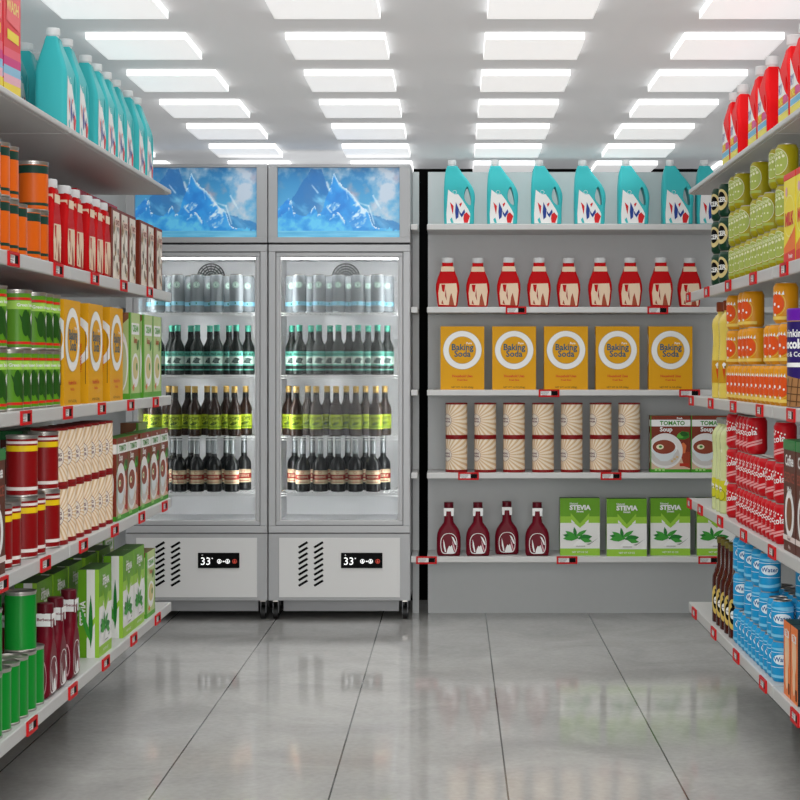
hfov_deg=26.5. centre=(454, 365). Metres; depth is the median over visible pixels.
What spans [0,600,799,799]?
floor
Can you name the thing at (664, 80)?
recessed light
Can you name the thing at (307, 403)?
beer bottle
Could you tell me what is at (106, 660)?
price tag
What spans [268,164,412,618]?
fridge
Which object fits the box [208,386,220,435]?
beer bottle
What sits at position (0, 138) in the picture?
can
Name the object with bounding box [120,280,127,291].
price tag
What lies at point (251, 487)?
wire shelf
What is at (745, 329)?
can
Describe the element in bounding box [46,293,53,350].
can
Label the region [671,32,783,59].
recessed light
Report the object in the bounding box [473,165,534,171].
diffuser
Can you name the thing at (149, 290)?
price tag
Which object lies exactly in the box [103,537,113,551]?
box
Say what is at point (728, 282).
price tag
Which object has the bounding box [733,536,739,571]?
can
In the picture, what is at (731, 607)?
sauce bottle
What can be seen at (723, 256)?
can
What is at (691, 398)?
price tag
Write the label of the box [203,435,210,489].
bottle
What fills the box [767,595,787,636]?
can
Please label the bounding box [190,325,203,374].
beer bottle
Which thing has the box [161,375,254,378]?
wire shelf
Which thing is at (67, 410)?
price tag
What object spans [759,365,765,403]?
can
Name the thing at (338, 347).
beer bottle
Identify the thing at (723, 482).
drink bottle
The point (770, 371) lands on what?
can
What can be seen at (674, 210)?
detergent jug
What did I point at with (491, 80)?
recessed light
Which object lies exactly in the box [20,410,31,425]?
price tag
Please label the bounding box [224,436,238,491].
bottle
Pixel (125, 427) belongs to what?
box
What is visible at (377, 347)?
beer bottle
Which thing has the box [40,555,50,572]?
price tag
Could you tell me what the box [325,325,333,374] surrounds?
beer bottle
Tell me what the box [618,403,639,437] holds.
canister
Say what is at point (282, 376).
wire shelf
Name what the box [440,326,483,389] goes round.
box
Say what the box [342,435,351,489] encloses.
bottle
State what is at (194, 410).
beer bottle
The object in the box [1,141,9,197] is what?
can
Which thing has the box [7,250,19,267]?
price tag
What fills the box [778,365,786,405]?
can
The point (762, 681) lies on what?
price tag
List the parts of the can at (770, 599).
lid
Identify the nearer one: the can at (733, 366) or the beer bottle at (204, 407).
the can at (733, 366)
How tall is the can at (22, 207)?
0.138 m
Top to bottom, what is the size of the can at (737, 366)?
0.119 m
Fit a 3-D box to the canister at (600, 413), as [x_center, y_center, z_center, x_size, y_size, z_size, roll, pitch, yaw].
[0.708,0.263,8.265,0.107,0.168,0.107,0,0,0]
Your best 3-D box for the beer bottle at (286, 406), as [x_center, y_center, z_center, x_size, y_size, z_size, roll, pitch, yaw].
[-0.826,0.221,8.444,0.067,0.245,0.066,0,0,0]
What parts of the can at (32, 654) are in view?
lid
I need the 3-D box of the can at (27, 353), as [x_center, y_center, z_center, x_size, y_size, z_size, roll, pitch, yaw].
[-1.160,0.036,4.495,0.080,0.158,0.080,0,0,0]
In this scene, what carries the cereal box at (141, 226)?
on the shelving at (75, 161)
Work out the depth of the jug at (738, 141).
5.60 m
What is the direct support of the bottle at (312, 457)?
in the fridge at (329, 550)
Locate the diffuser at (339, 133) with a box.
[332,129,405,138]
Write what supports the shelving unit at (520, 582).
on the floor
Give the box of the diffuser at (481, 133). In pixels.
[476,129,548,138]
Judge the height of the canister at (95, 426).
0.168 m
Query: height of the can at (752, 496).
0.118 m
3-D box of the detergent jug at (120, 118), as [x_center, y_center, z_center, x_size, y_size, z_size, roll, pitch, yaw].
[-1.165,-0.832,5.710,0.093,0.294,0.152,0,0,0]
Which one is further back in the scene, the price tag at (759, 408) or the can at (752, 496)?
the can at (752, 496)
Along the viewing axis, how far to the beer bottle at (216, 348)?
8.30 m
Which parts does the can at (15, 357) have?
lid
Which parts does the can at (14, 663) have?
lid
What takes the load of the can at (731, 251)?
on the shelving at (787, 130)
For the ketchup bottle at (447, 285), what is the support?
on the shelving unit at (520, 582)
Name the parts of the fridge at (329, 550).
service panel, door, kick plate, glass pane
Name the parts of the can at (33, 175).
lid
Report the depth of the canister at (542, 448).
8.22 m
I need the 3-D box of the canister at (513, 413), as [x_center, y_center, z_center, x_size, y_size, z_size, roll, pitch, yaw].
[0.287,0.263,8.265,0.107,0.168,0.107,0,0,0]
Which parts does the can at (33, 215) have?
lid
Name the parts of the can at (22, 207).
lid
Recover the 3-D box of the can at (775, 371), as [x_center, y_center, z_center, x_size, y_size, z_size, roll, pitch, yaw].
[0.960,0.056,4.937,0.073,0.119,0.073,0,0,0]
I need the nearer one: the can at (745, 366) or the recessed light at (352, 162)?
the can at (745, 366)
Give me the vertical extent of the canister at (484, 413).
0.168 m
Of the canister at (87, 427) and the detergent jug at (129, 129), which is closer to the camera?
the canister at (87, 427)
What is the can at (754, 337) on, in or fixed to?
on the can
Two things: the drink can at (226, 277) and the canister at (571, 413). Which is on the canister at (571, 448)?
the canister at (571, 413)
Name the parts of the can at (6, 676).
lid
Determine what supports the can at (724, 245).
on the can at (723, 256)
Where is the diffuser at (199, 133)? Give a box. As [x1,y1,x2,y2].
[188,129,266,138]
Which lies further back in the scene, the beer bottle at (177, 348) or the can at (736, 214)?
the beer bottle at (177, 348)
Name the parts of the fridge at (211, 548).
service panel, door, kick plate, glass pane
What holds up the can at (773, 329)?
on the can at (770, 371)
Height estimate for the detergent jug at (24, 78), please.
0.294 m
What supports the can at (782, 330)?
on the can at (782, 371)
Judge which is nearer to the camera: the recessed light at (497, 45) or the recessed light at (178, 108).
the recessed light at (497, 45)
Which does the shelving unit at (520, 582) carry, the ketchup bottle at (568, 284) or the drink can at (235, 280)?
the ketchup bottle at (568, 284)
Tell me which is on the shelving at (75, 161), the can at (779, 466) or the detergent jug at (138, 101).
the detergent jug at (138, 101)
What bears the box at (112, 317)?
on the shelving at (75, 161)
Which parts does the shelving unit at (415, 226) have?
shelf, shelf, shelf, shelf, shelf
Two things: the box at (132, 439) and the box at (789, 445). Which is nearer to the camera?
the box at (789, 445)
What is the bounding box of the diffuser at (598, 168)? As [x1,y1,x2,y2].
[592,165,656,171]
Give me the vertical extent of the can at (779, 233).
0.118 m
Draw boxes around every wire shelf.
[139,312,254,315]
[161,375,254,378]
[168,434,254,439]
[168,487,254,495]
[281,312,397,315]
[281,375,397,378]
[281,434,397,439]
[281,487,397,495]
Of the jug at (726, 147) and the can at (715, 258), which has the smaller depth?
the jug at (726, 147)
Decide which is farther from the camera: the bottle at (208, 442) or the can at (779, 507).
the bottle at (208, 442)
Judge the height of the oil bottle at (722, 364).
0.345 m
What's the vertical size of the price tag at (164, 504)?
0.037 m
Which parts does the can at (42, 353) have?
lid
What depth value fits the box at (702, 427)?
8.22 m
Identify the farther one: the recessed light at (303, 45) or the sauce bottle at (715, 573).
the sauce bottle at (715, 573)
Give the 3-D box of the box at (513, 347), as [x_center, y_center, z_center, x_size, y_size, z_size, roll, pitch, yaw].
[0.286,-0.038,8.259,0.214,0.307,0.053,0,0,0]
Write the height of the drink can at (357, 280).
0.188 m
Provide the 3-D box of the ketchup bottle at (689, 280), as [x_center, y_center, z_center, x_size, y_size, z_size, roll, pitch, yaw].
[1.140,-0.405,8.274,0.114,0.240,0.049,0,0,0]
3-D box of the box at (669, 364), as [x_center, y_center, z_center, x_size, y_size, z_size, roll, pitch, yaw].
[1.044,-0.038,8.259,0.214,0.307,0.053,0,0,0]
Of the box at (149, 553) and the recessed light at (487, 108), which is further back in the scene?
the recessed light at (487, 108)
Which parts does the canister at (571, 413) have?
lid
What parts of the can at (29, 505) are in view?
lid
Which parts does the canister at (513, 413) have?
lid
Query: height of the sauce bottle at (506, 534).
0.260 m
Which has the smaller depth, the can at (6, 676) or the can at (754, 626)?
the can at (6, 676)
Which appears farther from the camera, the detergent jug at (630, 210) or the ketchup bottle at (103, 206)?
the detergent jug at (630, 210)
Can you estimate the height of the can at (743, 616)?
0.118 m
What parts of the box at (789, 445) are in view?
lid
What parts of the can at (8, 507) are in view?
lid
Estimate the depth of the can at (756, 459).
5.25 m
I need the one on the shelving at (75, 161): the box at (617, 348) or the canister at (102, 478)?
the canister at (102, 478)
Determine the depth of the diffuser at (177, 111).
6.80 m
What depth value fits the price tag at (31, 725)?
4.43 m
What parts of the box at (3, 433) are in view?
lid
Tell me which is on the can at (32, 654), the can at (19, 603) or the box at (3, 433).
the can at (19, 603)
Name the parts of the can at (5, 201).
lid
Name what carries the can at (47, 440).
on the can at (52, 497)
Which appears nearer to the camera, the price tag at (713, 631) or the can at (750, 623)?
the can at (750, 623)
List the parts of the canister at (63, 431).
lid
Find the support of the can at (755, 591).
on the can at (754, 626)
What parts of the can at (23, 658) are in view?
lid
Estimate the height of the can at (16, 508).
0.165 m
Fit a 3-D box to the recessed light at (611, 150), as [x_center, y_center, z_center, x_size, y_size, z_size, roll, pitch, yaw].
[0.872,-1.029,8.127,0.310,0.022,0.350,0,0,0]
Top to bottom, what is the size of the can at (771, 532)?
0.118 m
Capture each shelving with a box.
[0,85,170,757]
[689,107,799,715]
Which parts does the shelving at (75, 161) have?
panel, shelf, shelf, shelf, shelf, shelf, shelf, shelf, shelf, shelf, shelf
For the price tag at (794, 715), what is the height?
0.037 m
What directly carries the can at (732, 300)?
on the can at (732, 335)
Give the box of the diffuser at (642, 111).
[630,105,717,117]
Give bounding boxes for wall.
[410,169,697,599]
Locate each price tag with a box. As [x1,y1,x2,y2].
[0,575,8,593]
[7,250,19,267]
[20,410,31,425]
[26,715,37,736]
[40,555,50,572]
[53,262,63,277]
[63,406,72,419]
[68,681,77,700]
[79,538,87,553]
[91,272,98,285]
[98,402,105,414]
[102,654,109,671]
[111,523,118,537]
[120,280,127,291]
[127,399,134,410]
[130,631,136,646]
[138,511,144,523]
[146,286,152,297]
[153,397,158,406]
[155,612,160,625]
[162,500,167,511]
[416,556,436,563]
[458,472,478,479]
[506,306,525,313]
[539,389,558,396]
[557,556,576,563]
[601,472,621,479]
[647,306,667,313]
[679,389,699,396]
[686,292,690,302]
[687,498,691,508]
[689,396,693,405]
[692,606,696,619]
[697,504,702,515]
[698,556,716,563]
[704,286,709,297]
[708,398,713,408]
[711,626,716,640]
[717,515,722,527]
[725,279,730,291]
[730,401,736,412]
[733,648,739,664]
[740,528,746,542]
[749,271,756,284]
[756,404,763,416]
[759,675,766,693]
[768,544,775,560]
[779,261,788,276]
[786,408,795,422]
[790,706,799,727]
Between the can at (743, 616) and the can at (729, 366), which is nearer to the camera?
the can at (743, 616)
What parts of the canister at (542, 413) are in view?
lid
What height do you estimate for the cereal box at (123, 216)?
0.235 m
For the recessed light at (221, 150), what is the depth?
8.06 m
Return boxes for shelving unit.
[53,195,125,559]
[411,172,418,612]
[427,172,799,612]
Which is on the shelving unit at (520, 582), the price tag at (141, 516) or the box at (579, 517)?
the box at (579, 517)
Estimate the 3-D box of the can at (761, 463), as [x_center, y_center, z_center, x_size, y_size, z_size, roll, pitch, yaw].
[0.957,0.338,5.196,0.067,0.118,0.067,0,0,0]
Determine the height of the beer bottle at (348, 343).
0.245 m
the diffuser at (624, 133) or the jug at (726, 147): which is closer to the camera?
the jug at (726, 147)
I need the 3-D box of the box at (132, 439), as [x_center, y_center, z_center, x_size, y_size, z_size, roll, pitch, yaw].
[-1.148,0.378,5.910,0.064,0.275,0.195,0,0,0]
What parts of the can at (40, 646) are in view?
lid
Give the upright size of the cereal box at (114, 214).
0.235 m
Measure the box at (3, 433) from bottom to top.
0.310 m
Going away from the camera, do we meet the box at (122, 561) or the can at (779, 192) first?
the can at (779, 192)
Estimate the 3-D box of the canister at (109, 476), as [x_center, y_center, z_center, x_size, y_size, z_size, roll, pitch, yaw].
[-1.173,0.431,5.561,0.107,0.168,0.107,0,0,0]
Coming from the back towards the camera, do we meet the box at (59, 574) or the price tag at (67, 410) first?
the box at (59, 574)
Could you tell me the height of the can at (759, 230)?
0.118 m
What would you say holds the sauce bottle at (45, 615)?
on the shelving at (75, 161)
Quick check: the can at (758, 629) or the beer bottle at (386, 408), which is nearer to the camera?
the can at (758, 629)
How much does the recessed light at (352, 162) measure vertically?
0.022 m
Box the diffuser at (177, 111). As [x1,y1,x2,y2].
[160,105,249,117]
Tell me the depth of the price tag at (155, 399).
6.26 m
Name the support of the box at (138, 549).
on the shelving at (75, 161)
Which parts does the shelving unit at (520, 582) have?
shelf, shelf, shelf, shelf, shelf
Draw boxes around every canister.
[30,427,67,486]
[40,426,75,483]
[48,425,83,481]
[56,423,91,478]
[58,486,67,544]
[64,422,98,476]
[68,483,75,540]
[76,421,105,474]
[76,481,83,537]
[82,420,112,472]
[84,478,91,533]
[92,476,98,530]
[99,474,105,527]
[106,472,112,523]
[445,403,466,437]
[445,437,466,472]
[474,403,495,437]
[474,437,495,472]
[503,403,524,437]
[503,437,524,472]
[532,403,553,437]
[532,437,553,472]
[561,403,582,437]
[561,437,582,472]
[590,403,611,437]
[590,437,611,472]
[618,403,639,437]
[618,437,639,472]
[787,308,799,407]
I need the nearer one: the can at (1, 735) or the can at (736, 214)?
the can at (1, 735)
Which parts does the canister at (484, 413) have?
lid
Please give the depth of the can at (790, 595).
5.10 m
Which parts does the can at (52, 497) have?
lid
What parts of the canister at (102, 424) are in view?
lid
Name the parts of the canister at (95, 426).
lid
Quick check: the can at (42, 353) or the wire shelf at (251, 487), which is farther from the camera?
the wire shelf at (251, 487)
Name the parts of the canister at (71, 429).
lid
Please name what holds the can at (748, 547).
on the can at (748, 585)
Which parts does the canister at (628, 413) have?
lid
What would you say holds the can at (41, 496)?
on the shelving at (75, 161)
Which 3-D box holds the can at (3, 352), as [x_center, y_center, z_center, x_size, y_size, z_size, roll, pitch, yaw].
[-1.160,0.036,4.249,0.080,0.158,0.080,0,0,0]
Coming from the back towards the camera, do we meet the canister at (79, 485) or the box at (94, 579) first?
the box at (94, 579)
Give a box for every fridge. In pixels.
[125,164,274,618]
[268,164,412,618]
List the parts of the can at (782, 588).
lid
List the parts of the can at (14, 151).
lid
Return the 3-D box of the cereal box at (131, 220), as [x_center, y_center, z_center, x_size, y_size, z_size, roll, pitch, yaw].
[-1.145,-0.403,5.894,0.059,0.235,0.141,0,0,0]
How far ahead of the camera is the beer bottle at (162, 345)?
8.31 m
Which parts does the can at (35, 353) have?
lid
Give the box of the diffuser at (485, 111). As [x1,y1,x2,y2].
[478,105,557,117]
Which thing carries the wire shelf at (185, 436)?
attached to the fridge at (211, 548)
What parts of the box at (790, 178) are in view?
lid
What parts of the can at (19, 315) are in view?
lid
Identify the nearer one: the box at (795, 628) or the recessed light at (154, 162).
the box at (795, 628)
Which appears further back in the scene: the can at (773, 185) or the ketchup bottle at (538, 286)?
the ketchup bottle at (538, 286)
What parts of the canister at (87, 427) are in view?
lid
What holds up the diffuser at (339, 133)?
attached to the recessed light at (341, 130)
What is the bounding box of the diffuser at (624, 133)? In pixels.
[615,129,693,138]
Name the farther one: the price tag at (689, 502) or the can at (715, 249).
the price tag at (689, 502)
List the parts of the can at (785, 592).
lid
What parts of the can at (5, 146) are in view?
lid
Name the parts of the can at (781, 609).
lid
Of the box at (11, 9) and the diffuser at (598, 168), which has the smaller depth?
the box at (11, 9)
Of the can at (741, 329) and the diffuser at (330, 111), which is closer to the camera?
the can at (741, 329)
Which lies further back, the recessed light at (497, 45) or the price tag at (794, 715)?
the recessed light at (497, 45)
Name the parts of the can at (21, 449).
lid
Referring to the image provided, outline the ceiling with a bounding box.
[21,0,799,168]
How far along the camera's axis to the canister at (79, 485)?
5.11 m
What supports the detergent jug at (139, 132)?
on the shelving at (75, 161)
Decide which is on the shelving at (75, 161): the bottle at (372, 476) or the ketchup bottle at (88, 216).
the ketchup bottle at (88, 216)
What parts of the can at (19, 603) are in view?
lid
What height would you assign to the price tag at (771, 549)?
0.037 m
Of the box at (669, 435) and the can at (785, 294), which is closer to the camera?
the can at (785, 294)
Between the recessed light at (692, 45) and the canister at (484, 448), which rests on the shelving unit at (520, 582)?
the canister at (484, 448)
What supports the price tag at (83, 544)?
attached to the shelving at (75, 161)
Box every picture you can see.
[135,168,256,236]
[278,168,399,236]
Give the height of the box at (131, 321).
0.300 m
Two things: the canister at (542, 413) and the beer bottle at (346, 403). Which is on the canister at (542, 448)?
the canister at (542, 413)
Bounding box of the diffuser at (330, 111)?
[320,105,401,117]
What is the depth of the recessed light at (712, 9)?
4.85 m
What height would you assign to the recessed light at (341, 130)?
0.022 m
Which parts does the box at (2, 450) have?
lid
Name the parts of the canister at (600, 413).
lid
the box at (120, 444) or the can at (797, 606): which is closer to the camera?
the can at (797, 606)
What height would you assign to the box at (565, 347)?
0.307 m
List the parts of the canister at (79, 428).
lid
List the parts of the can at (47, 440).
lid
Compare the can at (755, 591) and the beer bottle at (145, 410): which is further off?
the beer bottle at (145, 410)
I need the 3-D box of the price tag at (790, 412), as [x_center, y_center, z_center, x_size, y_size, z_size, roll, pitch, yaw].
[0.908,0.133,4.596,0.006,0.037,0.100,0,0,0]
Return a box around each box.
[0,0,2,85]
[0,448,5,574]
[2,0,20,96]
[14,575,51,613]
[35,567,67,595]
[51,560,81,624]
[60,299,79,405]
[66,552,96,566]
[71,188,86,194]
[78,563,111,657]
[80,303,102,403]
[85,545,109,562]
[103,307,122,400]
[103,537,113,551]
[103,550,133,637]
[107,206,119,279]
[113,434,137,515]
[113,436,127,521]
[115,544,143,628]
[120,211,127,280]
[120,421,146,433]
[123,312,139,398]
[123,431,149,510]
[128,214,135,283]
[136,220,146,285]
[138,429,159,505]
[140,315,152,397]
[144,548,154,618]
[147,223,153,287]
[148,428,167,501]
[153,316,160,396]
[154,227,161,289]
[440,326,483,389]
[492,326,535,389]
[544,326,587,389]
[559,497,599,554]
[595,326,639,389]
[605,498,646,555]
[647,326,692,389]
[649,415,689,472]
[649,497,690,554]
[690,415,726,472]
[695,497,735,554]
[783,439,799,555]
[784,169,795,261]
[784,619,799,699]
[791,624,799,706]
[796,167,799,258]
[796,442,799,557]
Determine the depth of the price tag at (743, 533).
5.35 m
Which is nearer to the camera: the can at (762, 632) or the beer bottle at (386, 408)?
the can at (762, 632)
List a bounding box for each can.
[0,138,0,194]
[0,195,0,248]
[0,285,6,348]
[0,349,6,411]
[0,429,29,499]
[0,607,2,673]
[0,673,2,738]
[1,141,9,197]
[1,197,9,249]
[2,653,28,718]
[2,659,19,725]
[2,665,11,732]
[4,588,36,652]
[4,649,36,711]
[5,500,20,566]
[5,503,12,570]
[6,434,37,496]
[6,496,37,558]
[7,289,31,349]
[7,349,23,410]
[10,146,18,200]
[10,200,18,252]
[19,160,48,212]
[19,203,27,255]
[24,350,31,409]
[27,208,40,258]
[28,431,58,490]
[31,292,46,349]
[31,350,38,408]
[36,643,43,705]
[38,489,59,548]
[38,493,45,554]
[39,350,46,407]
[41,212,48,260]
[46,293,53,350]
[46,351,53,406]
[53,295,60,350]
[53,351,60,406]
[146,298,152,312]
[151,274,164,312]
[165,275,171,312]
[171,274,184,312]
[184,275,191,312]
[190,274,203,312]
[204,275,210,312]
[210,274,223,312]
[223,275,230,312]
[229,274,242,312]
[242,275,254,312]
[285,275,293,312]
[293,274,305,312]
[305,275,312,312]
[312,274,325,312]
[325,275,332,312]
[332,274,344,312]
[344,275,351,312]
[351,274,364,312]
[364,275,371,312]
[371,274,383,312]
[383,275,393,312]
[711,188,719,220]
[711,221,719,253]
[711,254,718,285]
[718,183,730,216]
[718,217,730,250]
[718,251,728,282]
[726,294,739,329]
[726,330,739,364]
[726,365,731,399]
[726,413,744,447]
[726,448,737,482]
[726,482,737,517]
[728,176,735,211]
[728,211,735,246]
[728,246,734,279]
[730,365,735,399]
[733,172,751,208]
[733,208,740,243]
[733,244,739,277]
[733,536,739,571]
[733,572,745,607]
[733,607,743,642]
[734,365,739,400]
[736,415,740,450]
[736,451,740,486]
[736,487,740,522]
[737,538,745,574]
[737,610,743,646]
[738,292,743,327]
[738,328,743,364]
[738,365,743,400]
[739,205,751,241]
[739,242,744,276]
[739,415,754,451]
[739,452,744,487]
[739,488,744,524]
[740,613,745,650]
[742,290,763,327]
[742,328,747,364]
[742,365,747,401]
[742,416,747,452]
[742,453,747,489]
[742,490,747,526]
[744,239,750,274]
[744,542,753,579]
[744,580,752,617]
[744,617,750,653]
[746,327,765,364]
[746,365,751,401]
[746,416,766,453]
[746,454,765,490]
[746,491,751,528]
[747,619,752,657]
[750,161,771,199]
[750,199,757,236]
[750,237,756,271]
[750,365,755,402]
[750,454,768,492]
[750,493,755,530]
[751,547,760,585]
[751,585,760,623]
[751,623,758,660]
[753,456,772,494]
[753,494,759,532]
[754,365,760,402]
[755,625,760,664]
[756,196,763,234]
[756,234,763,270]
[757,457,773,495]
[757,496,765,534]
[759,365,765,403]
[759,551,780,591]
[759,591,780,630]
[759,630,766,668]
[761,497,766,536]
[762,192,777,231]
[762,232,769,269]
[763,325,770,364]
[763,365,770,404]
[763,632,768,672]
[765,459,775,499]
[765,499,773,538]
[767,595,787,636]
[767,636,772,676]
[768,148,777,189]
[768,229,776,266]
[768,324,780,364]
[768,365,774,404]
[769,500,775,541]
[771,599,793,641]
[771,640,783,681]
[773,282,797,323]
[773,365,779,405]
[773,421,796,461]
[774,462,783,502]
[774,503,783,543]
[775,143,798,184]
[775,185,783,225]
[775,226,783,264]
[778,323,786,364]
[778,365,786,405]
[779,586,794,595]
[781,583,792,586]
[782,589,794,595]
[787,592,795,599]
[792,596,797,618]
[795,571,799,599]
[795,600,799,618]
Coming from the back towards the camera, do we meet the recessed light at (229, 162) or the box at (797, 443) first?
the recessed light at (229, 162)
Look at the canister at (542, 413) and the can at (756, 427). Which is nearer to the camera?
the can at (756, 427)
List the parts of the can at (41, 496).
lid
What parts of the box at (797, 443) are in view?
lid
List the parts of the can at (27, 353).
lid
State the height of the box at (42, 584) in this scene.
0.278 m
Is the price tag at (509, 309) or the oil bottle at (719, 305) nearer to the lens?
the oil bottle at (719, 305)
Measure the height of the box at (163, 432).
0.275 m
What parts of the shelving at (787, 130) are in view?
shelf, shelf, shelf, shelf, shelf, shelf, shelf, shelf, shelf, shelf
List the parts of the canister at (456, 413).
lid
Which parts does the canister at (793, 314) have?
lid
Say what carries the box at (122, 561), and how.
on the shelving at (75, 161)
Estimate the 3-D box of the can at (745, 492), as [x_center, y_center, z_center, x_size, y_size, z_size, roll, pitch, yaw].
[0.957,0.456,5.462,0.067,0.118,0.067,0,0,0]
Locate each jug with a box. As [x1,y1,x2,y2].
[21,43,36,105]
[21,60,28,101]
[33,52,40,61]
[35,27,76,130]
[60,38,88,138]
[79,55,105,149]
[91,63,115,155]
[101,72,124,161]
[111,80,133,166]
[122,90,144,173]
[132,97,152,178]
[444,160,474,223]
[487,160,517,223]
[531,160,561,223]
[574,160,605,223]
[617,160,648,223]
[661,160,693,223]
[695,160,713,223]
[722,92,737,164]
[730,84,749,158]
[748,66,766,145]
[758,56,779,137]
[778,34,799,122]
[790,23,799,113]
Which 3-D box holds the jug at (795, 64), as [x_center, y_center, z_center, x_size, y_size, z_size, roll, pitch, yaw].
[0.958,-0.810,4.615,0.070,0.250,0.165,0,0,0]
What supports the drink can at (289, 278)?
in the fridge at (329, 550)
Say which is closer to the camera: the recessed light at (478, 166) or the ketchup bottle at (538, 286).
the ketchup bottle at (538, 286)
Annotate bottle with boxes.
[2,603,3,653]
[36,602,56,698]
[47,596,66,689]
[48,178,60,262]
[57,185,74,266]
[61,588,79,679]
[71,189,83,269]
[80,195,95,271]
[92,199,102,274]
[100,202,110,276]
[143,408,148,428]
[148,406,161,427]
[161,339,164,374]
[162,386,171,427]
[165,325,174,374]
[168,386,181,435]
[168,436,175,489]
[171,325,184,374]
[172,436,186,491]
[182,386,190,434]
[184,325,193,374]
[185,436,193,489]
[188,386,201,435]
[189,436,203,491]
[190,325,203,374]
[201,386,210,434]
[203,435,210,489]
[204,325,212,374]
[207,436,221,491]
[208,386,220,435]
[210,325,223,374]
[220,435,228,489]
[221,386,229,434]
[223,325,232,374]
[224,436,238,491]
[228,386,240,435]
[229,325,242,374]
[238,435,250,489]
[240,386,251,434]
[242,325,254,374]
[282,386,291,434]
[285,325,294,374]
[287,436,298,489]
[290,386,302,435]
[293,325,305,374]
[295,436,310,491]
[302,386,311,434]
[306,325,314,374]
[307,436,316,489]
[309,386,322,435]
[312,325,325,374]
[313,436,327,491]
[322,386,331,434]
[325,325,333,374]
[325,435,333,489]
[329,386,342,435]
[330,436,345,491]
[332,325,344,374]
[341,386,350,434]
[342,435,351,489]
[344,325,352,374]
[348,436,362,491]
[349,386,362,435]
[351,325,364,374]
[360,435,368,489]
[361,386,370,434]
[363,325,372,374]
[365,436,380,491]
[369,386,381,435]
[371,325,383,374]
[378,435,390,489]
[380,386,391,434]
[383,325,393,374]
[436,258,458,306]
[437,502,460,555]
[466,258,489,306]
[466,502,489,555]
[495,501,518,553]
[497,258,520,306]
[525,502,548,555]
[527,258,550,306]
[557,258,579,306]
[588,258,611,306]
[618,258,641,306]
[649,258,672,306]
[677,258,700,306]
[712,302,723,397]
[712,417,725,509]
[712,536,724,621]
[715,418,725,511]
[716,539,728,625]
[718,300,727,398]
[719,419,727,513]
[720,542,732,629]
[724,544,733,633]
[728,570,734,638]
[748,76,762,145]
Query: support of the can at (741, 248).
on the shelving at (787, 130)
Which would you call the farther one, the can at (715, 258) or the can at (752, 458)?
the can at (715, 258)
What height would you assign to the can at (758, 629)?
0.118 m
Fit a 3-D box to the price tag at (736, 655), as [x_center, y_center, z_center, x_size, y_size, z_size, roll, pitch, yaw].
[0.908,0.938,5.492,0.006,0.037,0.100,0,0,0]
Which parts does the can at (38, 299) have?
lid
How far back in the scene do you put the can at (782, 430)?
4.91 m
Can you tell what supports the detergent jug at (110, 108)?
on the shelving at (75, 161)
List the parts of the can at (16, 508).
lid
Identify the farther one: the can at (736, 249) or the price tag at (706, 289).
the price tag at (706, 289)
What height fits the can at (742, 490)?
0.118 m
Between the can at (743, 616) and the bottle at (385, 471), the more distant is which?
the bottle at (385, 471)
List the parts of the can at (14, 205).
lid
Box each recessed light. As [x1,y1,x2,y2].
[42,0,167,18]
[86,32,201,59]
[127,70,227,91]
[153,161,169,163]
[160,99,249,117]
[186,123,267,138]
[209,144,282,157]
[228,161,290,163]
[265,0,379,18]
[285,32,388,59]
[304,70,395,91]
[319,99,401,117]
[332,123,405,138]
[342,144,409,157]
[351,161,413,172]
[473,161,534,171]
[474,144,540,157]
[476,123,548,138]
[478,99,558,117]
[480,70,569,91]
[483,32,584,59]
[487,0,599,18]
[591,161,657,171]
[602,144,674,157]
[615,123,693,138]
[630,99,717,117]
[648,70,747,91]
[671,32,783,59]
[699,0,799,18]
[711,161,721,170]
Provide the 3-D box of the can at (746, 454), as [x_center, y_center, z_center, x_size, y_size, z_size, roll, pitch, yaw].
[0.957,0.338,5.462,0.067,0.118,0.067,0,0,0]
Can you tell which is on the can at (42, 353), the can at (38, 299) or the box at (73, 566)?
the can at (38, 299)
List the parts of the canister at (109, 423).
lid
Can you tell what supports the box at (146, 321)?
on the shelving at (75, 161)
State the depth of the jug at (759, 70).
5.28 m
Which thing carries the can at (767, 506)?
on the shelving at (787, 130)

